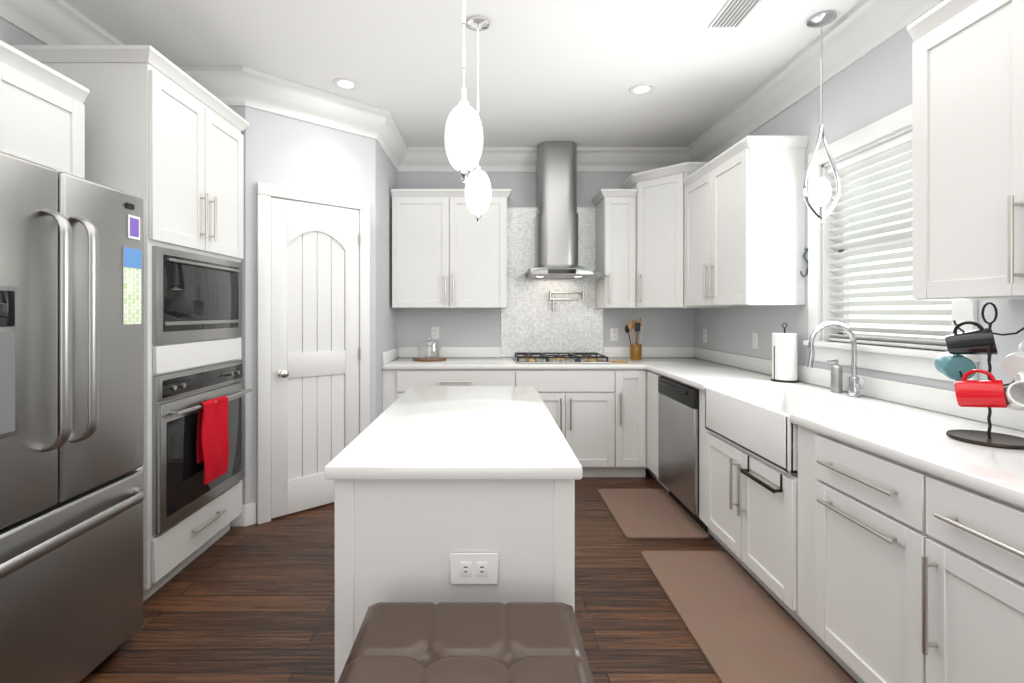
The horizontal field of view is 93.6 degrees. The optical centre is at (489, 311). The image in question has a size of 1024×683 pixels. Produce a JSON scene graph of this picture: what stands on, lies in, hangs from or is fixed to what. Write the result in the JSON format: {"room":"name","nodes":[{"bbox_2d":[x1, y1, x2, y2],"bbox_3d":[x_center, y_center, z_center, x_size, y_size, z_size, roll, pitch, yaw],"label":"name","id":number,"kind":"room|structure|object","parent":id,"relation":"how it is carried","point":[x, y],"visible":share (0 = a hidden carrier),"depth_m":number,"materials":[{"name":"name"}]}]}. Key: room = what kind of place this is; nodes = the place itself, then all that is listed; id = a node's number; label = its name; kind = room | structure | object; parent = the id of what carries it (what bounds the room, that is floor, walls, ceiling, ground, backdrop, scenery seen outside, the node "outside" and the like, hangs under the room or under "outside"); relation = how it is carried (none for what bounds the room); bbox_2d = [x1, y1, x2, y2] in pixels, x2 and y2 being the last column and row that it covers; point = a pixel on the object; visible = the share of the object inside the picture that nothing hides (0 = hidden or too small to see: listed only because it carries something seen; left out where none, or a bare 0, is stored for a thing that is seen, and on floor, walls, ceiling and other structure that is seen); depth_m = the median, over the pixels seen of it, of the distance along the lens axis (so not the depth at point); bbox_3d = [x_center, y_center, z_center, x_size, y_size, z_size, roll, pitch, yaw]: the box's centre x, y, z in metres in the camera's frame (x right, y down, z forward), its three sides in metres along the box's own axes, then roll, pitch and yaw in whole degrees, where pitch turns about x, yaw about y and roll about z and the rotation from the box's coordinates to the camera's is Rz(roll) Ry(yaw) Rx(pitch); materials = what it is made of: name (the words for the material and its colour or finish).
{"room":"kitchen","nodes":[
{"label":"kitchen","id":0,"kind":"room"},
{"bbox_2d":[0,17,45,44],"bbox_3d":[-2.270,-0.072,1.080,0.120,2.905,7.200,0,0,0],"label":"wall","id":1,"kind":"structure","parent":0,"point":[10,34],"depth_m":2.23,"materials":[{"name":"grey paint"}]},
{"bbox_2d":[0,40,88,178],"bbox_3d":[-1.960,-0.734,1.620,0.493,0.437,0.868,0,0,0],"label":"upper cabinet","id":2,"kind":"object","parent":1,"relation":"attached to","point":[42,113],"visible":0.73,"depth_m":1.85,"materials":[{"name":"white wood"}]},
{"bbox_2d":[230,503,255,525],"bbox_3d":[-0.133,1.312,0.755,4.154,0.134,6.310,0,0,0],"label":"baseboard","id":3,"kind":"structure","parent":1,"relation":"attached to","point":[246,516],"depth_m":3.09,"materials":[{"name":"white wood"}]},
{"bbox_2d":[0,0,943,171],"bbox_3d":[-0.133,-1.427,1.080,4.154,0.194,6.960,0,0,0],"label":"crown molding","id":4,"kind":"structure","parent":1,"relation":"attached to","point":[859,30],"depth_m":3.15,"materials":[{"name":"white wood"}]},
{"bbox_2d":[228,106,244,504],"bbox_3d":[-1.895,-0.072,3.150,0.630,2.905,0.100,0,0,0],"label":"wall","id":5,"kind":"structure","parent":0,"point":[239,110],"depth_m":3.10,"materials":[{"name":"grey paint"}]},
{"bbox_2d":[245,106,374,516],"bbox_3d":[-1.264,-0.072,3.438,0.920,2.905,0.100,0,0,-41],"label":"wall","id":6,"kind":"structure","parent":0,"point":[281,150],"depth_m":3.28,"materials":[{"name":"grey paint"}]},
{"bbox_2d":[256,182,369,523],"bbox_3d":[-1.217,0.267,3.383,0.624,2.224,0.545,0,0,0],"label":"pantry door","id":7,"kind":"structure","parent":6,"relation":"in","point":[312,334],"depth_m":3.34,"materials":[{"name":"white wood"}]},
{"bbox_2d":[375,140,396,418],"bbox_3d":[-0.933,-0.072,4.130,0.100,2.905,0.860,0,0,0],"label":"wall","id":8,"kind":"structure","parent":0,"point":[385,311],"depth_m":3.94,"materials":[{"name":"grey paint"}]},
{"bbox_2d":[64,0,861,146],"bbox_3d":[-0.133,-1.550,1.080,4.394,0.050,7.200,0,0,0],"label":"ceiling","id":9,"kind":"structure","parent":0,"point":[575,71],"depth_m":2.82,"materials":[{"name":"white paint"}]},
{"bbox_2d":[333,78,358,90],"bbox_3d":[-0.963,-1.520,3.210,0.170,0.008,0.170,0,0,0],"label":"recessed light","id":10,"kind":"object","parent":9,"relation":"in","point":[346,84],"visible":1,"depth_m":3.21,"materials":[{"name":"white"}]},
{"bbox_2d":[444,0,482,182],"bbox_3d":[-0.095,-0.998,1.750,0.142,1.053,0.142,0,0,0],"label":"pendant light","id":11,"kind":"object","parent":9,"relation":"hanging from","point":[463,138],"visible":1,"depth_m":1.70,"materials":[{"name":"white glass"}]},
{"bbox_2d":[465,16,491,222],"bbox_3d":[-0.063,-0.997,2.530,0.142,1.055,0.142,0,0,0],"label":"pendant light","id":12,"kind":"object","parent":9,"relation":"hanging from","point":[478,192],"visible":0.98,"depth_m":2.49,"materials":[{"name":"white glass"}]},
{"bbox_2d":[629,83,654,95],"bbox_3d":[1.040,-1.520,3.285,0.170,0.008,0.170,0,0,0],"label":"recessed light","id":13,"kind":"object","parent":9,"relation":"in","point":[642,89],"visible":1,"depth_m":3.29,"materials":[{"name":"white"}]},
{"bbox_2d":[708,0,763,27],"bbox_3d":[1.250,-1.516,2.400,0.170,0.016,0.340,0,0,0],"label":"ceiling vent","id":14,"kind":"object","parent":9,"relation":"in","point":[734,13],"visible":1,"depth_m":2.44,"materials":[{"name":"white metal"}]},
{"bbox_2d":[803,10,839,222],"bbox_3d":[1.720,-0.995,2.490,0.184,1.059,0.130,0,0,0],"label":"pendant","id":15,"kind":"object","parent":9,"relation":"hanging from","point":[821,192],"visible":1,"depth_m":2.48,"materials":[{"name":"white glass"}]},
{"bbox_2d":[79,469,857,682],"bbox_3d":[-0.133,1.405,1.080,4.394,0.050,7.200,0,0,0],"label":"floor","id":16,"kind":"structure","parent":0,"point":[254,603],"depth_m":2.21,"materials":[{"name":"brown wood"}]},
{"bbox_2d":[0,151,144,682],"bbox_3d":[-1.798,0.448,1.640,0.818,1.865,0.800,0,0,0],"label":"refrigerator","id":17,"kind":"object","parent":16,"relation":"on","point":[72,494],"visible":1,"depth_m":1.65,"materials":[{"name":"silver metal"}]},
{"bbox_2d":[10,45,251,601],"bbox_3d":[-1.831,0.084,2.630,0.752,2.592,0.902,0,0,0],"label":"tall cabinet","id":18,"kind":"object","parent":16,"relation":"on","point":[164,138],"visible":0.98,"depth_m":2.40,"materials":[{"name":"white painted wood"},{"name":"brushed nickel"}]},
{"bbox_2d":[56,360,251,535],"bbox_3d":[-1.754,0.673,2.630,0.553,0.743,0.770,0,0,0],"label":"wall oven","id":19,"kind":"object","parent":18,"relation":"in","point":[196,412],"depth_m":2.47,"materials":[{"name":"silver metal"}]},
{"bbox_2d":[196,395,228,485],"bbox_3d":[-1.483,0.680,2.578,0.056,0.424,0.233,0,0,0],"label":"towel","id":20,"kind":"object","parent":19,"relation":"hanging from","point":[212,447],"depth_m":2.54,"materials":[{"name":"red fabric"}]},
{"bbox_2d":[335,482,574,682],"bbox_3d":[-0.094,0.925,2.055,0.693,0.909,1.406,0,0,0],"label":"kitchen island","id":21,"kind":"object","parent":16,"relation":"on","point":[454,493],"depth_m":1.37,"materials":[{"name":"white wood"}]},
{"bbox_2d":[324,386,582,481],"bbox_3d":[-0.102,0.450,2.063,0.726,0.040,1.453,0,0,0],"label":"island countertop","id":22,"kind":"structure","parent":21,"relation":"on","point":[429,433],"depth_m":1.58,"materials":[{"name":"white stone"}]},
{"bbox_2d":[383,370,526,411],"bbox_3d":[-0.304,0.926,4.239,1.154,0.908,0.638,0,0,0],"label":"base cabinet","id":23,"kind":"object","parent":16,"relation":"on","point":[395,382],"depth_m":3.92,"materials":[{"name":"white wood"}]},
{"bbox_2d":[338,602,593,682],"bbox_3d":[-0.050,1.060,1.040,0.530,0.640,0.420,0,0,0],"label":"stool","id":24,"kind":"object","parent":16,"relation":"on","point":[468,642],"visible":1,"depth_m":1.07,"materials":[{"name":"brown leather"}]},
{"bbox_2d":[527,370,626,476],"bbox_3d":[0.647,0.926,4.239,0.878,0.908,0.638,0,0,0],"label":"base cabinet","id":25,"kind":"object","parent":16,"relation":"on","point":[599,417],"depth_m":3.92,"materials":[{"name":"white wood"}]},
{"bbox_2d":[382,347,701,369],"bbox_3d":[0.439,0.400,4.229,2.640,0.140,0.658,0,0,0],"label":"countertop","id":26,"kind":"structure","parent":25,"relation":"on","point":[398,358],"depth_m":4.15,"materials":[{"name":"white stone"}]},
{"bbox_2d":[413,336,446,361],"bbox_3d":[-0.540,0.322,4.300,0.304,0.215,0.304,0,0,0],"label":"cake dome","id":27,"kind":"object","parent":26,"relation":"on","point":[430,359],"visible":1,"depth_m":4.25,"materials":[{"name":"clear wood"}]},
{"bbox_2d":[513,353,611,362],"bbox_3d":[0.615,0.404,4.250,0.800,0.050,0.500,0,0,0],"label":"cooktop","id":28,"kind":"object","parent":26,"relation":"in","point":[557,358],"visible":1,"depth_m":4.12,"materials":[{"name":"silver metal"}]},
{"bbox_2d":[604,360,627,362],"bbox_3d":[1.070,0.422,4.075,0.180,0.013,0.110,0,0,0],"label":"cutting board","id":29,"kind":"object","parent":26,"relation":"on","point":[618,361],"visible":0.81,"depth_m":4.03,"materials":[{"name":"brown wood"}]},
{"bbox_2d":[627,370,647,476],"bbox_3d":[1.129,0.926,4.239,0.340,0.908,0.638,0,0,0],"label":"base cabinet","id":30,"kind":"object","parent":16,"relation":"on","point":[636,379],"depth_m":3.93,"materials":[{"name":"white wood"}]},
{"bbox_2d":[645,370,656,479],"bbox_3d":[1.611,0.926,3.772,0.662,0.908,0.271,0,0,0],"label":"base cabinet","id":31,"kind":"object","parent":16,"relation":"on","point":[651,376],"depth_m":3.80,"materials":[{"name":"white wood"}]},
{"bbox_2d":[598,489,708,538],"bbox_3d":[1.087,1.374,3.320,0.515,0.010,0.800,0,0,0],"label":"mat","id":32,"kind":"object","parent":16,"relation":"on","point":[649,513],"visible":0.96,"depth_m":3.23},
{"bbox_2d":[657,374,704,525],"bbox_3d":[1.575,0.928,3.310,0.609,0.904,0.642,0,0,0],"label":"dishwasher","id":33,"kind":"object","parent":16,"relation":"on","point":[680,406],"depth_m":3.21,"materials":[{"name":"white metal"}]},
{"bbox_2d":[701,426,728,551],"bbox_3d":[1.611,1.042,2.621,0.662,0.675,0.478,0,0,0],"label":"base cabinet","id":34,"kind":"object","parent":16,"relation":"on","point":[714,449],"depth_m":2.75,"materials":[{"name":"white wood"}]},
{"bbox_2d":[642,551,853,682],"bbox_3d":[1.103,1.374,2.125,0.485,0.010,1.250,0,0,0],"label":"mat","id":35,"kind":"object","parent":16,"relation":"on","point":[741,625],"visible":0.88,"depth_m":2.10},
{"bbox_2d":[729,442,792,616],"bbox_3d":[1.611,1.042,2.269,0.662,0.675,0.478,0,0,0],"label":"base cabinet","id":36,"kind":"object","parent":16,"relation":"on","point":[760,494],"depth_m":2.27,"materials":[{"name":"white wood"}]},
{"bbox_2d":[777,425,896,682],"bbox_3d":[1.611,0.926,1.722,0.662,0.908,0.740,0,0,0],"label":"base cabinet","id":37,"kind":"object","parent":16,"relation":"on","point":[859,565],"depth_m":1.73,"materials":[{"name":"white wood"}]},
{"bbox_2d":[897,462,1023,682],"bbox_3d":[1.611,0.926,1.166,0.662,0.908,0.628,0,0,0],"label":"base cabinet","id":38,"kind":"object","parent":16,"relation":"on","point":[960,548],"depth_m":1.32,"materials":[{"name":"white wood"}]},
{"bbox_2d":[642,348,1023,507],"bbox_3d":[1.595,0.400,2.429,0.693,0.140,4.258,0,0,0],"label":"countertop","id":39,"kind":"structure","parent":38,"relation":"on","point":[916,425],"depth_m":1.89,"materials":[{"name":"white stone"}]},
{"bbox_2d":[625,318,643,359],"bbox_3d":[1.308,0.238,4.340,0.155,0.381,0.123,0,0,0],"label":"utensil crock","id":40,"kind":"object","parent":39,"relation":"on","point":[636,351],"visible":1,"depth_m":4.30,"materials":[{"name":"brown wood"}]},
{"bbox_2d":[771,323,798,382],"bbox_3d":[1.827,0.248,2.985,0.160,0.362,0.150,0,0,0],"label":"paper towel holder","id":41,"kind":"object","parent":39,"relation":"on","point":[785,357],"visible":1,"depth_m":2.93,"materials":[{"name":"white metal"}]},
{"bbox_2d":[705,387,892,474],"bbox_3d":[1.517,0.569,2.445,0.490,0.253,0.804,0,0,0],"label":"farmhouse sink","id":42,"kind":"object","parent":39,"relation":"in","point":[755,421],"visible":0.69,"depth_m":2.44,"materials":[{"name":"white ceramic"}]},
{"bbox_2d":[827,359,842,392],"bbox_3d":[1.848,0.342,2.575,0.076,0.175,0.051,0,0,0],"label":"soap dispenser","id":43,"kind":"object","parent":39,"relation":"on","point":[836,377],"visible":1,"depth_m":2.56,"materials":[{"name":"silver metal"}]},
{"bbox_2d":[806,321,864,396],"bbox_3d":[1.748,0.238,2.420,0.274,0.381,0.109,0,0,0],"label":"faucet","id":44,"kind":"object","parent":39,"relation":"on","point":[855,386],"visible":1,"depth_m":2.43,"materials":[{"name":"silver metal"}]},
{"bbox_2d":[934,302,1023,448],"bbox_3d":[1.663,0.198,1.588,0.279,0.461,0.329,0,0,0],"label":"mug tree","id":45,"kind":"object","parent":39,"relation":"on","point":[952,363],"visible":1,"depth_m":1.57,"materials":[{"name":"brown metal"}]},
{"bbox_2d":[397,172,694,346],"bbox_3d":[-0.133,-0.072,4.620,4.154,2.905,0.120,0,0,0],"label":"wall","id":46,"kind":"structure","parent":0,"point":[481,327],"depth_m":4.56,"materials":[{"name":"grey paint"}]},
{"bbox_2d":[431,327,438,338],"bbox_3d":[-0.520,0.200,4.555,0.074,0.120,0.007,0,0,0],"label":"electrical outlet","id":47,"kind":"object","parent":46,"relation":"attached to","point":[434,332],"visible":1,"depth_m":4.55,"materials":[{"name":"white plastic"}]},
{"bbox_2d":[391,189,510,307],"bbox_3d":[-0.338,-0.553,4.357,1.047,1.037,0.402,0,0,0],"label":"upper cabinet","id":48,"kind":"object","parent":46,"relation":"attached to","point":[448,251],"visible":0.98,"depth_m":4.20,"materials":[{"name":"white wood"}]},
{"bbox_2d":[501,208,602,356],"bbox_3d":[0.589,-0.281,4.555,0.967,1.419,0.008,0,0,0],"label":"tile backsplash","id":49,"kind":"structure","parent":46,"relation":"attached to","point":[532,321],"depth_m":4.55,"materials":[{"name":"tile"}]},
{"bbox_2d":[549,291,585,310],"bbox_3d":[0.729,-0.102,4.502,0.355,0.195,0.099,0,0,0],"label":"pot filler","id":50,"kind":"object","parent":49,"relation":"attached to","point":[582,298],"visible":1,"depth_m":4.48,"materials":[{"name":"silver metal"}]},
{"bbox_2d":[514,141,607,280],"bbox_3d":[0.615,-0.909,4.304,0.766,1.228,0.489,0,0,0],"label":"range hood","id":51,"kind":"object","parent":46,"relation":"attached to","point":[556,237],"visible":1,"depth_m":4.28,"materials":[{"name":"silver metal"}]},
{"bbox_2d":[610,328,617,340],"bbox_3d":[1.180,0.215,4.555,0.074,0.120,0.007,0,0,0],"label":"electrical outlet","id":52,"kind":"object","parent":46,"relation":"attached to","point":[613,334],"visible":1,"depth_m":4.55,"materials":[{"name":"white plastic"}]},
{"bbox_2d":[592,189,636,307],"bbox_3d":[1.125,-0.553,4.357,0.313,1.037,0.402,0,0,0],"label":"upper cabinet","id":53,"kind":"object","parent":46,"relation":"attached to","point":[616,238],"visible":1,"depth_m":4.20,"materials":[{"name":"white wood"}]},
{"bbox_2d":[621,162,728,307],"bbox_3d":[1.592,-0.621,4.208,0.699,1.171,0.699,0,0,0],"label":"upper cabinet","id":54,"kind":"object","parent":46,"relation":"attached to","point":[660,238],"visible":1,"depth_m":4.04,"materials":[{"name":"white wood"}]},
{"bbox_2d":[695,27,1023,390],"bbox_3d":[2.004,-0.072,1.080,0.120,2.905,7.200,0,0,0],"label":"wall","id":55,"kind":"structure","parent":0,"point":[873,86],"depth_m":2.65,"materials":[{"name":"grey paint"}]},
{"bbox_2d":[703,329,706,342],"bbox_3d":[1.939,0.215,4.330,0.007,0.120,0.074,0,0,0],"label":"outlet","id":56,"kind":"object","parent":55,"relation":"attached to","point":[705,335],"visible":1,"depth_m":4.32,"materials":[{"name":"white plastic"}]},
{"bbox_2d":[683,136,808,305],"bbox_3d":[1.741,-0.558,3.408,0.402,1.027,0.979,0,0,0],"label":"upper cabinet","id":57,"kind":"object","parent":55,"relation":"attached to","point":[745,223],"visible":1,"depth_m":2.96,"materials":[{"name":"white wood"}]},
{"bbox_2d":[752,332,757,348],"bbox_3d":[1.939,0.210,3.510,0.008,0.120,0.074,0,0,0],"label":"light switch","id":58,"kind":"object","parent":55,"relation":"attached to","point":[754,340],"visible":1,"depth_m":3.51,"materials":[{"name":"white plastic"}]},
{"bbox_2d":[800,248,807,276],"bbox_3d":[1.918,-0.300,2.925,0.059,0.181,0.036,0,0,0],"label":"wall hook","id":59,"kind":"object","parent":55,"relation":"attached to","point":[804,258],"visible":0.83,"depth_m":2.92,"materials":[{"name":"grey metal"}]},
{"bbox_2d":[803,104,979,381],"bbox_3d":[1.978,-0.330,2.405,0.171,1.240,1.000,0,0,0],"label":"window","id":60,"kind":"structure","parent":55,"relation":"in","point":[909,361],"depth_m":2.62,"materials":[{"name":"white"}]},
{"bbox_2d":[827,131,951,350],"bbox_3d":[1.989,-0.339,2.405,0.060,1.011,0.774,0,0,0],"label":"window blind","id":61,"kind":"object","parent":60,"relation":"attached to","point":[894,147],"visible":0.56,"depth_m":2.45,"materials":[{"name":"white plastic"}]},
{"bbox_2d":[907,0,1023,299],"bbox_3d":[1.741,-0.558,1.372,0.402,1.027,0.856,0,0,0],"label":"upper cabinet","id":62,"kind":"object","parent":55,"relation":"attached to","point":[967,149],"visible":1,"depth_m":1.59,"materials":[{"name":"white wood"}]},
{"label":"outside","id":63,"kind":"structure","parent":0,"visible":0},
{"bbox_2d":[849,150,951,337],"bbox_3d":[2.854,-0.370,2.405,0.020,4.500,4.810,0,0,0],"label":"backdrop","id":64,"kind":"structure","parent":63,"point":[922,317],"depth_m":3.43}
]}

